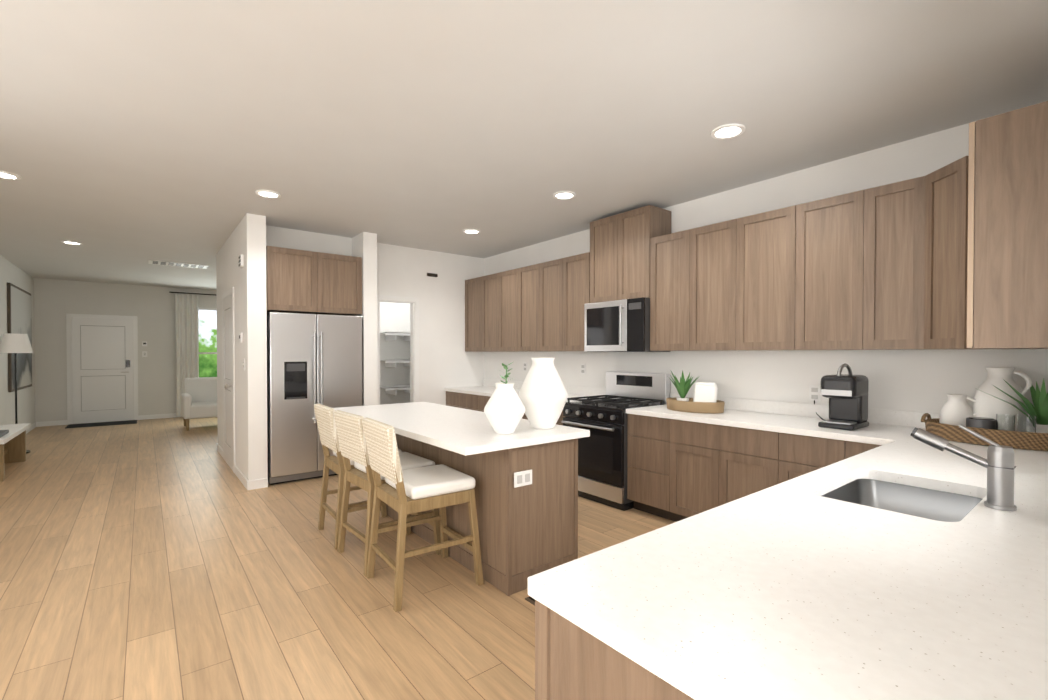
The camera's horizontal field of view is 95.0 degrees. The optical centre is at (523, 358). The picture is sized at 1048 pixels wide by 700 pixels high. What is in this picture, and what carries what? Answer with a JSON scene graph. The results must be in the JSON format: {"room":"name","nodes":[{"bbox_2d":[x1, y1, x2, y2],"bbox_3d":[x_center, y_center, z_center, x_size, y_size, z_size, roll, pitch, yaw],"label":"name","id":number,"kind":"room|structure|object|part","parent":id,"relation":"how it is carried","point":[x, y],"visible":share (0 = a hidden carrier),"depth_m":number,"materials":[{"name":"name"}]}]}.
{"room":"kitchen","nodes":[
{"label":"kitchen","id":0,"kind":"room"},
{"bbox_2d":[0,255,34,424],"bbox_3d":[-4.175,-0.044,2.654,0.100,2.740,15.900,-1,1,-38],"label":"wall","id":1,"kind":"structure","parent":0,"point":[10,272],"depth_m":7.33,"materials":[{"name":"paint"}]},
{"bbox_2d":[7,282,31,391],"bbox_3d":[-8.126,-0.323,7.749,0.035,1.620,1.700,-1,1,-38],"label":"framed artwork","id":2,"kind":"object","parent":1,"relation":"attached to","point":[19,320],"visible":0.79,"depth_m":7.59,"materials":[{"name":"brown wood"}]},
{"bbox_2d":[34,278,216,421],"bbox_3d":[-6.900,-0.136,10.574,5.470,2.740,0.100,-1,1,-38],"label":"wall","id":3,"kind":"structure","parent":0,"point":[152,308],"depth_m":9.50,"materials":[{"name":"paint"}]},
{"bbox_2d":[66,314,137,424],"bbox_3d":[-8.258,0.192,9.426,1.050,2.110,0.018,-1,1,-38],"label":"door frame","id":4,"kind":"structure","parent":3,"relation":"attached to","point":[69,359],"depth_m":9.26,"materials":[{"name":"white wood"}]},
{"bbox_2d":[71,317,133,423],"bbox_3d":[-8.229,0.225,9.389,0.904,2.029,0.106,-1,1,-38],"label":"front door","id":5,"kind":"structure","parent":3,"relation":"in","point":[102,372],"depth_m":9.39,"materials":[{"name":"white paint"}]},
{"bbox_3d":[-7.953,0.151,9.580,0.140,0.252,0.063,-1,1,-38],"label":"handle","id":6,"kind":"part","parent":5,"relation":"part of","materials":[{"name":"black plastic"}]},
{"bbox_2d":[142,351,146,356],"bbox_3d":[-7.760,-0.097,9.817,0.080,0.120,0.015,-1,1,-38],"label":"light switch","id":7,"kind":"object","parent":3,"relation":"attached to","point":[144,353],"visible":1,"depth_m":9.81,"materials":[{"name":"white plastic"}]},
{"bbox_2d":[169,291,216,295],"bbox_3d":[-6.620,-1.397,10.633,2.000,0.024,0.129,-1,1,-38],"label":"curtain rod","id":8,"kind":"object","parent":3,"relation":"attached to","point":[192,293],"visible":0.42,"depth_m":10.21,"materials":[{"name":"black metal"}]},
{"bbox_2d":[175,294,198,416],"bbox_3d":[-7.135,-0.076,10.171,0.400,2.570,0.060,-1,1,-38],"label":"curtain","id":9,"kind":"object","parent":8,"relation":"hanging from","point":[187,335],"visible":0.71,"depth_m":10.15,"materials":[{"name":"fabric"}]},
{"bbox_2d":[198,307,216,376],"bbox_3d":[-6.557,-0.128,10.762,1.360,1.980,0.028,-1,1,-38],"label":"window","id":10,"kind":"structure","parent":3,"relation":"in","point":[207,317],"depth_m":10.49,"materials":[{"name":"black"}]},
{"bbox_2d":[216,213,267,480],"bbox_3d":[-3.459,-0.081,5.799,0.170,2.740,2.540,-1,1,-38],"label":"wall","id":11,"kind":"structure","parent":0,"point":[247,240],"depth_m":4.84,"materials":[{"name":"paint"}]},
{"bbox_2d":[26,413,267,489],"bbox_3d":[-1.992,1.261,4.399,5.470,0.090,15.700,-1,1,-38],"label":"baseboard","id":12,"kind":"structure","parent":11,"relation":"attached to","point":[253,484],"depth_m":6.67,"materials":[{"name":"white"}]},
{"bbox_2d":[223,294,232,469],"bbox_3d":[-3.604,0.267,5.777,0.084,2.029,0.814,-1,1,-38],"label":"closet door","id":13,"kind":"structure","parent":11,"relation":"in","point":[227,384],"depth_m":5.80,"materials":[{"name":"white paint"}]},
{"bbox_2d":[222,287,234,472],"bbox_3d":[-3.575,0.237,5.800,0.016,2.105,0.950,-1,1,-38],"label":"trim","id":14,"kind":"structure","parent":11,"relation":"attached to","point":[227,293],"depth_m":5.44,"materials":[{"name":"white wood"}]},
{"bbox_2d":[239,333,242,342],"bbox_3d":[-2.961,-0.222,5.012,0.021,0.100,0.110,-1,1,-38],"label":"light switch","id":15,"kind":"object","parent":11,"relation":"attached to","point":[240,337],"visible":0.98,"depth_m":4.97,"materials":[{"name":"white plastic"}]},
{"bbox_2d":[239,254,243,267],"bbox_3d":[-2.899,-1.000,4.917,0.031,0.120,0.120,-1,1,-38],"label":"door chime","id":16,"kind":"object","parent":11,"relation":"attached to","point":[241,260],"visible":1,"depth_m":4.87,"materials":[{"name":"white plastic"}]},
{"bbox_2d":[266,225,351,255],"bbox_3d":[-2.582,-1.309,5.612,0.990,0.280,0.420,-1,1,-38],"label":"wall","id":17,"kind":"structure","parent":0,"point":[302,240],"depth_m":5.44,"materials":[{"name":"paint"}]},
{"bbox_2d":[0,417,674,699],"bbox_3d":[-1.992,1.336,4.400,5.670,0.060,15.900,-1,1,-38],"label":"floor","id":18,"kind":"structure","parent":0,"point":[162,559],"depth_m":2.73,"materials":[{"name":"brown wood"}]},
{"bbox_2d":[0,423,30,481],"bbox_3d":[-6.036,1.043,5.466,0.400,0.500,1.500,-1,1,-38],"label":"table","id":19,"kind":"object","parent":18,"relation":"on","point":[12,443],"visible":1,"depth_m":5.92,"materials":[{"name":"wood"}]},
{"bbox_2d":[0,333,32,453],"bbox_3d":[-6.852,0.472,6.472,0.340,1.620,0.340,-1,1,-38],"label":"floor lamp","id":20,"kind":"object","parent":18,"relation":"on","point":[15,344],"visible":0.79,"depth_m":6.40,"materials":[{"name":"white fabric"}]},
{"bbox_2d":[65,420,136,428],"bbox_3d":[-8.053,1.243,9.179,1.010,0.014,0.560,-1,1,-38],"label":"doormat","id":21,"kind":"object","parent":18,"relation":"on","point":[101,424],"visible":1,"depth_m":9.11,"materials":[{"name":"grey"}]},
{"bbox_2d":[181,377,216,430],"bbox_3d":[-5.821,0.803,8.926,0.880,0.900,0.780,-1,1,-38],"label":"armchair","id":22,"kind":"object","parent":18,"relation":"on","point":[199,397],"visible":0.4,"depth_m":8.91,"materials":[{"name":"fabric"}]},
{"bbox_2d":[267,312,361,484],"bbox_3d":[-2.418,0.406,5.426,0.940,1.775,0.847,-1,1,-38],"label":"fridge","id":23,"kind":"object","parent":18,"relation":"on","point":[313,360],"visible":0.88,"depth_m":5.06,"materials":[{"name":"grey metal"}]},
{"bbox_2d":[314,404,401,549],"bbox_3d":[-1.244,0.828,3.648,0.570,0.976,0.496,0,1,-36],"label":"stool","id":24,"kind":"object","parent":18,"relation":"on","point":[326,424],"visible":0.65,"depth_m":3.47,"materials":[{"name":"brown wood"}]},
{"bbox_2d":[334,410,440,576],"bbox_3d":[-0.927,0.833,3.247,0.570,0.976,0.496,-1,1,-40],"label":"stool","id":25,"kind":"object","parent":18,"relation":"on","point":[351,436],"visible":0.69,"depth_m":3.14,"materials":[{"name":"brown wood"}]},
{"bbox_2d":[362,418,483,611],"bbox_3d":[-0.611,0.837,2.849,0.570,0.976,0.496,0,1,-35],"label":"stool","id":26,"kind":"object","parent":18,"relation":"on","point":[406,492],"visible":1,"depth_m":2.73,"materials":[{"name":"brown wood"}]},
{"bbox_2d":[446,391,461,407],"bbox_3d":[-0.687,0.860,6.633,0.636,0.840,0.462,-1,1,-38],"label":"base cabinet","id":27,"kind":"object","parent":18,"relation":"on","point":[454,399],"depth_m":6.43,"materials":[{"name":"brown wood"}]},
{"bbox_2d":[444,386,600,401],"bbox_3d":[-0.086,0.429,5.854,0.657,0.040,2.424,-1,1,-38],"label":"countertop","id":28,"kind":"structure","parent":27,"relation":"on","point":[482,390],"depth_m":6.16,"materials":[{"name":"white stone"}]},
{"bbox_2d":[462,393,477,410],"bbox_3d":[-0.455,0.863,6.340,0.636,0.840,0.523,-1,1,-38],"label":"base cabinet","id":29,"kind":"object","parent":18,"relation":"on","point":[469,401],"depth_m":6.11,"materials":[{"name":"brown wood"}]},
{"bbox_2d":[380,434,577,595],"bbox_3d":[-0.536,0.894,3.677,0.544,0.840,2.139,-1,1,-38],"label":"kitchen island","id":30,"kind":"object","parent":18,"relation":"on","point":[524,475],"depth_m":2.86,"materials":[{"name":"brown wood"}]},
{"bbox_2d":[333,402,588,457],"bbox_3d":[-0.641,0.455,3.579,0.900,0.040,2.250,-1,1,-38],"label":"island countertop","id":31,"kind":"structure","parent":30,"relation":"on","point":[456,430],"depth_m":3.04,"materials":[{"name":"white stone"}]},
{"bbox_2d":[484,362,525,433],"bbox_3d":[-0.115,0.230,2.864,0.250,0.425,0.250,-1,1,-38],"label":"vase","id":32,"kind":"object","parent":31,"relation":"on","point":[504,409],"visible":1,"depth_m":2.79,"materials":[{"name":"white ceramic"}]},
{"bbox_2d":[518,358,567,428],"bbox_3d":[0.122,0.216,3.064,0.318,0.448,0.318,-1,1,-38],"label":"vase","id":33,"kind":"object","parent":31,"relation":"on","point":[543,395],"visible":0.98,"depth_m":2.97,"materials":[{"name":"white ceramic"}]},
{"bbox_2d":[478,395,489,411],"bbox_3d":[-0.204,0.867,6.024,0.636,0.840,0.522,-1,1,-38],"label":"base cabinet","id":34,"kind":"object","parent":18,"relation":"on","point":[482,400],"depth_m":5.89,"materials":[{"name":"brown wood"}]},
{"bbox_2d":[525,596,534,605],"bbox_3d":[0.164,1.321,2.702,0.320,0.008,0.110,-1,1,-38],"label":"floor vent","id":35,"kind":"object","parent":18,"relation":"in","point":[530,599],"visible":0.08,"depth_m":2.63,"materials":[{"name":"brown"}]},
{"bbox_2d":[556,410,564,424],"bbox_3d":[0.529,0.878,5.099,0.636,0.840,0.463,-1,1,-38],"label":"base cabinet","id":36,"kind":"object","parent":18,"relation":"on","point":[560,419],"depth_m":4.79,"materials":[{"name":"brown wood"}]},
{"bbox_2d":[561,371,669,510],"bbox_3d":[0.852,0.721,4.580,0.755,1.165,0.740,-1,1,-38],"label":"range","id":37,"kind":"object","parent":18,"relation":"on","point":[602,463],"visible":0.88,"depth_m":4.37,"materials":[{"name":"black metal"}]},
{"bbox_2d":[627,414,677,521],"bbox_3d":[1.288,0.889,4.141,0.636,0.840,0.486,-1,1,-38],"label":"base cabinet","id":38,"kind":"object","parent":18,"relation":"on","point":[652,442],"depth_m":3.93,"materials":[{"name":"brown wood"}]},
{"bbox_2d":[626,404,747,421],"bbox_3d":[1.706,0.454,3.592,0.660,0.039,1.860,-1,1,-38],"label":"countertop","id":39,"kind":"structure","parent":38,"relation":"on","point":[661,411],"depth_m":3.82,"materials":[{"name":"white stone"}]},
{"bbox_2d":[666,370,724,412],"bbox_3d":[1.411,0.260,3.986,0.344,0.339,0.501,-1,1,-38],"label":"basket","id":40,"kind":"object","parent":39,"relation":"on","point":[704,399],"visible":1,"depth_m":3.90,"materials":[{"name":"wood"}]},
{"bbox_2d":[669,370,699,400],"bbox_3d":[1.340,0.253,4.053,0.315,0.326,0.307,-1,1,-38],"label":"potted plant","id":41,"kind":"object","parent":40,"relation":"in","point":[683,387],"depth_m":4.03,"materials":[{"name":"green plant"}]},
{"bbox_2d":[693,382,717,401],"bbox_3d":[1.481,0.301,3.923,0.163,0.214,0.220,-1,1,-38],"label":"candle","id":42,"kind":"object","parent":40,"relation":"in","point":[703,391],"depth_m":3.89,"materials":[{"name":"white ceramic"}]},
{"bbox_2d":[818,363,868,430],"bbox_3d":[2.070,0.234,3.103,0.300,0.411,0.200,-1,1,-38],"label":"coffee maker","id":43,"kind":"object","parent":39,"relation":"on","point":[846,395],"visible":1,"depth_m":3.05,"materials":[{"name":"black plastic"}]},
{"bbox_2d":[678,420,725,520],"bbox_3d":[1.550,0.892,3.812,0.636,0.840,0.474,-1,1,-38],"label":"base cabinet","id":44,"kind":"object","parent":18,"relation":"on","point":[678,470],"depth_m":3.60,"materials":[{"name":"brown wood"}]},
{"bbox_2d":[726,426,789,502],"bbox_3d":[1.789,0.896,3.510,0.636,0.840,0.534,-1,1,-38],"label":"base cabinet","id":45,"kind":"object","parent":18,"relation":"on","point":[756,460],"depth_m":3.28,"materials":[{"name":"brown wood"}]},
{"bbox_2d":[790,434,857,478],"bbox_3d":[2.036,0.900,3.198,0.636,0.840,0.499,-1,1,-38],"label":"base cabinet","id":46,"kind":"object","parent":18,"relation":"on","point":[808,454],"depth_m":2.98,"materials":[{"name":"brown wood"}]},
{"bbox_2d":[858,442,881,453],"bbox_3d":[2.219,0.902,2.967,0.636,0.840,0.330,-1,1,-38],"label":"base cabinet","id":47,"kind":"object","parent":18,"relation":"on","point":[862,447],"depth_m":2.77,"materials":[{"name":"brown wood"}]},
{"bbox_2d":[528,412,1047,699],"bbox_3d":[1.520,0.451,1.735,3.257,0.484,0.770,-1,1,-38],"label":"countertop","id":48,"kind":"structure","parent":47,"relation":"on","point":[905,563],"depth_m":1.00,"materials":[{"name":"white stone"}]},
{"bbox_2d":[910,425,1016,510],"bbox_3d":[1.411,0.334,1.551,0.072,0.247,0.256,-1,1,-38],"label":"faucet","id":49,"kind":"object","parent":48,"relation":"on","point":[999,463],"depth_m":1.47,"materials":[{"name":"silver metal"}]},
{"bbox_2d":[921,367,1047,450],"bbox_3d":[2.557,0.247,2.562,0.498,0.398,0.665,-1,1,-38],"label":"tray","id":50,"kind":"object","parent":48,"relation":"on","point":[1000,411],"visible":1,"depth_m":2.55,"materials":[{"name":"wicker"}]},
{"bbox_2d":[966,417,995,429],"bbox_3d":[2.421,0.373,2.540,0.120,0.120,0.120,-1,1,-38],"label":"bowl","id":51,"kind":"object","parent":50,"relation":"on","point":[976,422],"depth_m":2.50,"materials":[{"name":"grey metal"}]},
{"bbox_3d":[2.452,0.359,2.444,0.070,0.150,0.070,-1,1,-38],"label":"glass corner","id":52,"kind":"part","parent":50,"relation":"part of","materials":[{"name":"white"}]},
{"bbox_2d":[975,378,1047,432],"bbox_3d":[2.625,0.264,2.474,0.495,0.340,0.443,-1,1,-38],"label":"plant","id":53,"kind":"object","parent":50,"relation":"on","point":[1001,405],"depth_m":2.52,"materials":[{"name":"green plant"}]},
{"bbox_3d":[2.531,0.360,2.417,0.070,0.150,0.070,-1,1,-38],"label":"glass corner","id":54,"kind":"part","parent":50,"relation":"part of","materials":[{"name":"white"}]},
{"bbox_2d":[352,232,377,405],"bbox_3d":[-2.013,-0.081,5.835,0.160,2.740,0.800,-1,1,-38],"label":"wall","id":55,"kind":"structure","parent":0,"point":[364,245],"depth_m":5.51,"materials":[{"name":"paint"}]},
{"bbox_2d":[380,302,409,404],"bbox_3d":[-2.096,-0.099,7.364,1.930,2.740,0.100,-1,1,-38],"label":"wall","id":56,"kind":"structure","parent":0,"point":[394,317],"depth_m":7.38,"materials":[{"name":"paint"}]},
{"bbox_2d":[380,385,409,394],"bbox_3d":[-1.659,0.465,7.407,1.140,0.112,0.375,-1,1,-38],"label":"shelf","id":57,"kind":"object","parent":56,"relation":"attached to","point":[393,389],"visible":0.38,"depth_m":7.10,"materials":[{"name":"white metal"}]},
{"bbox_2d":[380,359,409,366],"bbox_3d":[-1.659,0.065,7.402,1.140,0.112,0.375,-1,1,-38],"label":"shelf","id":58,"kind":"object","parent":56,"relation":"attached to","point":[393,362],"visible":0.38,"depth_m":7.09,"materials":[{"name":"white wood"}]},
{"bbox_2d":[380,332,409,340],"bbox_3d":[-1.659,-0.335,7.398,1.140,0.112,0.375,-1,1,-38],"label":"shelf","id":59,"kind":"object","parent":56,"relation":"attached to","point":[390,335],"visible":0.38,"depth_m":7.10,"materials":[{"name":"white metal"}]},
{"bbox_2d":[377,243,483,404],"bbox_3d":[-1.307,-0.089,6.497,1.770,2.740,0.100,-1,1,-38],"label":"wall","id":60,"kind":"structure","parent":0,"point":[446,360],"depth_m":6.53,"materials":[{"name":"paint"}]},
{"bbox_2d":[377,295,418,404],"bbox_3d":[-1.659,0.240,6.212,0.600,2.090,0.115,-1,1,-38],"label":"door frame","id":61,"kind":"structure","parent":60,"relation":"attached to","point":[413,302],"depth_m":6.32,"materials":[{"name":"white wood"}]},
{"bbox_2d":[427,273,437,276],"bbox_3d":[-1.236,-1.131,6.468,0.160,0.045,0.009,-1,1,-38],"label":"air vent","id":62,"kind":"object","parent":60,"relation":"in","point":[432,275],"visible":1,"depth_m":6.47,"materials":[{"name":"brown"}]},
{"bbox_2d":[0,0,1047,290],"bbox_3d":[-1.992,-1.464,4.368,5.670,0.060,15.900,-1,1,-38],"label":"ceiling","id":63,"kind":"structure","parent":0,"point":[136,136],"depth_m":2.70,"materials":[{"name":"paint"}]},
{"bbox_2d":[0,170,20,179],"bbox_3d":[-4.023,-1.420,3.702,0.200,0.012,0.200,-1,1,-38],"label":"recessed light","id":64,"kind":"object","parent":63,"relation":"in","point":[7,175],"visible":0.98,"depth_m":3.73,"materials":[{"name":"white plastic"}]},
{"bbox_2d":[61,241,81,244],"bbox_3d":[-5.639,-1.447,5.982,0.200,0.012,0.200,-1,1,-38],"label":"recessed light","id":65,"kind":"object","parent":63,"relation":"in","point":[72,242],"visible":1,"depth_m":5.96,"materials":[{"name":"white plastic"}]},
{"bbox_2d":[148,260,208,268],"bbox_3d":[-5.350,-1.462,7.436,0.740,0.013,0.360,-1,1,-38],"label":"ceiling vent","id":66,"kind":"object","parent":63,"relation":"in","point":[169,263],"visible":1,"depth_m":7.40,"materials":[{"name":"white metal"}]},
{"bbox_2d":[255,190,280,197],"bbox_3d":[-2.213,-1.425,4.155,0.200,0.012,0.200,-1,1,-38],"label":"recessed light","id":67,"kind":"object","parent":63,"relation":"in","point":[268,194],"visible":0.98,"depth_m":4.14,"materials":[{"name":"white plastic"}]},
{"bbox_2d":[463,229,479,233],"bbox_3d":[-0.592,-1.440,5.427,0.200,0.012,0.200,-1,1,-38],"label":"recessed light","id":68,"kind":"object","parent":63,"relation":"in","point":[471,231],"visible":0.98,"depth_m":5.42,"materials":[{"name":"white plastic"}]},
{"bbox_2d":[553,191,575,198],"bbox_3d":[0.353,-1.426,4.186,0.200,0.012,0.200,-1,1,-38],"label":"recessed light","id":69,"kind":"object","parent":63,"relation":"in","point":[564,195],"visible":0.98,"depth_m":4.17,"materials":[{"name":"white plastic"}]},
{"bbox_2d":[711,123,744,138],"bbox_3d":[1.268,-1.412,2.984,0.200,0.012,0.200,-1,1,-38],"label":"recessed light","id":70,"kind":"object","parent":63,"relation":"in","point":[729,131],"visible":0.98,"depth_m":2.98,"materials":[{"name":"white plastic"}]},
{"bbox_2d":[484,121,1047,414],"bbox_3d":[-0.804,-0.099,7.367,0.100,2.740,12.700,-1,1,-38],"label":"wall","id":71,"kind":"structure","parent":0,"point":[926,381],"depth_m":3.62,"materials":[{"name":"paint"}]},
{"bbox_2d":[465,276,484,351],"bbox_3d":[-0.556,-0.606,6.702,0.327,1.010,0.489,-1,1,-38],"label":"upper cabinet","id":72,"kind":"object","parent":71,"relation":"attached to","point":[475,287],"depth_m":6.60,"materials":[{"name":"brown wood"}]},
{"bbox_2d":[485,272,500,351],"bbox_3d":[-0.319,-0.603,6.402,0.327,1.010,0.514,-1,1,-38],"label":"upper cabinet","id":73,"kind":"object","parent":71,"relation":"attached to","point":[493,281],"depth_m":6.26,"materials":[{"name":"brown wood"}]},
{"bbox_2d":[501,268,520,351],"bbox_3d":[-0.070,-0.599,6.088,0.327,1.010,0.524,-1,1,-38],"label":"upper cabinet","id":74,"kind":"object","parent":71,"relation":"attached to","point":[510,279],"depth_m":5.95,"materials":[{"name":"brown wood"}]},
{"bbox_2d":[523,362,526,371],"bbox_3d":[0.015,0.104,6.245,0.009,0.120,0.080,-1,1,-38],"label":"electrical outlet","id":75,"kind":"object","parent":71,"relation":"attached to","point":[525,366],"visible":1,"depth_m":6.24,"materials":[{"name":"white plastic"}]},
{"bbox_2d":[521,263,540,351],"bbox_3d":[0.180,-0.595,5.773,0.327,1.010,0.519,-1,1,-38],"label":"upper cabinet","id":76,"kind":"object","parent":71,"relation":"attached to","point":[530,275],"depth_m":5.65,"materials":[{"name":"brown wood"}]},
{"bbox_2d":[483,379,605,395],"bbox_3d":[0.163,0.356,6.052,0.019,0.100,2.420,-1,1,-38],"label":"trim","id":77,"kind":"structure","parent":71,"relation":"attached to","point":[574,390],"depth_m":5.51,"materials":[{"name":"white stone"}]},
{"bbox_2d":[541,258,564,350],"bbox_3d":[0.427,-0.592,5.462,0.327,1.010,0.514,-1,1,-38],"label":"upper cabinet","id":78,"kind":"object","parent":71,"relation":"attached to","point":[552,272],"depth_m":5.34,"materials":[{"name":"brown wood"}]},
{"bbox_2d":[565,252,588,350],"bbox_3d":[0.654,-0.589,5.175,0.327,1.010,0.454,-1,1,-38],"label":"upper cabinet","id":79,"kind":"object","parent":71,"relation":"attached to","point":[576,266],"depth_m":5.06,"materials":[{"name":"brown wood"}]},
{"bbox_2d":[581,364,585,373],"bbox_3d":[0.668,0.114,5.423,0.009,0.120,0.080,-1,1,-38],"label":"electrical outlet","id":80,"kind":"object","parent":71,"relation":"attached to","point":[583,368],"visible":1,"depth_m":5.41,"materials":[{"name":"white plastic"}]},
{"bbox_2d":[589,213,620,302],"bbox_3d":[0.931,-0.974,4.821,0.327,0.830,0.429,-1,1,-38],"label":"upper cabinet","id":81,"kind":"object","parent":71,"relation":"attached to","point":[605,233],"depth_m":4.73,"materials":[{"name":"brown wood"}]},
{"bbox_2d":[621,205,670,299],"bbox_3d":[1.123,-0.972,4.578,0.327,0.830,0.429,-1,1,-38],"label":"upper cabinet","id":82,"kind":"object","parent":71,"relation":"attached to","point":[639,224],"depth_m":4.43,"materials":[{"name":"brown wood"}]},
{"bbox_2d":[584,297,669,351],"bbox_3d":[0.977,-0.311,4.668,0.452,0.484,0.732,-1,1,-38],"label":"microwave","id":83,"kind":"object","parent":82,"relation":"attached to","point":[618,326],"visible":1,"depth_m":4.49,"materials":[{"name":"grey metal"}]},
{"bbox_2d":[649,228,696,350],"bbox_3d":[1.402,-0.578,4.231,0.327,1.010,0.457,-1,1,-38],"label":"upper cabinet","id":84,"kind":"object","parent":71,"relation":"attached to","point":[672,256],"depth_m":4.13,"materials":[{"name":"brown wood"}]},
{"bbox_2d":[697,217,744,350],"bbox_3d":[1.632,-0.574,3.941,0.327,1.010,0.518,-1,1,-38],"label":"upper cabinet","id":85,"kind":"object","parent":71,"relation":"attached to","point":[720,246],"depth_m":3.79,"materials":[{"name":"brown wood"}]},
{"bbox_2d":[745,203,804,349],"bbox_3d":[1.888,-0.570,3.618,0.327,1.010,0.546,-1,1,-38],"label":"upper cabinet","id":86,"kind":"object","parent":71,"relation":"attached to","point":[774,239],"depth_m":3.46,"materials":[{"name":"brown wood"}]},
{"bbox_2d":[670,393,939,428],"bbox_3d":[2.194,0.386,3.490,0.019,0.100,2.622,-1,1,-38],"label":"trim","id":87,"kind":"structure","parent":71,"relation":"attached to","point":[896,418],"depth_m":3.57,"materials":[{"name":"white stone"}]},
{"bbox_2d":[809,385,820,401],"bbox_3d":[2.152,0.255,3.551,0.009,0.120,0.080,-1,1,-38],"label":"electrical outlet","id":88,"kind":"object","parent":71,"relation":"attached to","point":[815,392],"visible":0.85,"depth_m":3.55,"materials":[{"name":"white plastic"}]},
{"bbox_2d":[805,193,848,349],"bbox_3d":[2.147,-0.567,3.292,0.327,1.010,0.523,-1,1,-38],"label":"upper cabinet","id":89,"kind":"object","parent":71,"relation":"attached to","point":[827,219],"depth_m":3.21,"materials":[{"name":"brown wood"}]},
{"bbox_2d":[845,188,872,349],"bbox_3d":[2.350,-0.563,3.007,0.363,1.010,0.414,-1,1,-38],"label":"upper cabinet","id":90,"kind":"object","parent":71,"relation":"attached to","point":[859,243],"depth_m":3.05,"materials":[{"name":"brown wood"}]},
{"bbox_2d":[873,101,1047,349],"bbox_3d":[2.408,-0.557,2.428,0.991,1.010,0.771,-1,1,-38],"label":"upper cabinet","id":91,"kind":"object","parent":71,"relation":"attached to","point":[953,255],"depth_m":2.14,"materials":[{"name":"brown wood"}]},
{"bbox_3d":[-2.743,-0.081,5.830,0.990,2.740,0.100,-1,1,-38],"label":"wall","id":92,"kind":"structure","parent":0,"visible":0},
{"bbox_2d":[266,246,361,315],"bbox_3d":[-2.467,-0.832,5.473,0.970,0.650,0.770,-1,1,-38],"label":"upper cabinet","id":93,"kind":"object","parent":92,"relation":"attached to","point":[305,282],"visible":0.96,"depth_m":5.15,"materials":[{"name":"brown wood"}]}
]}

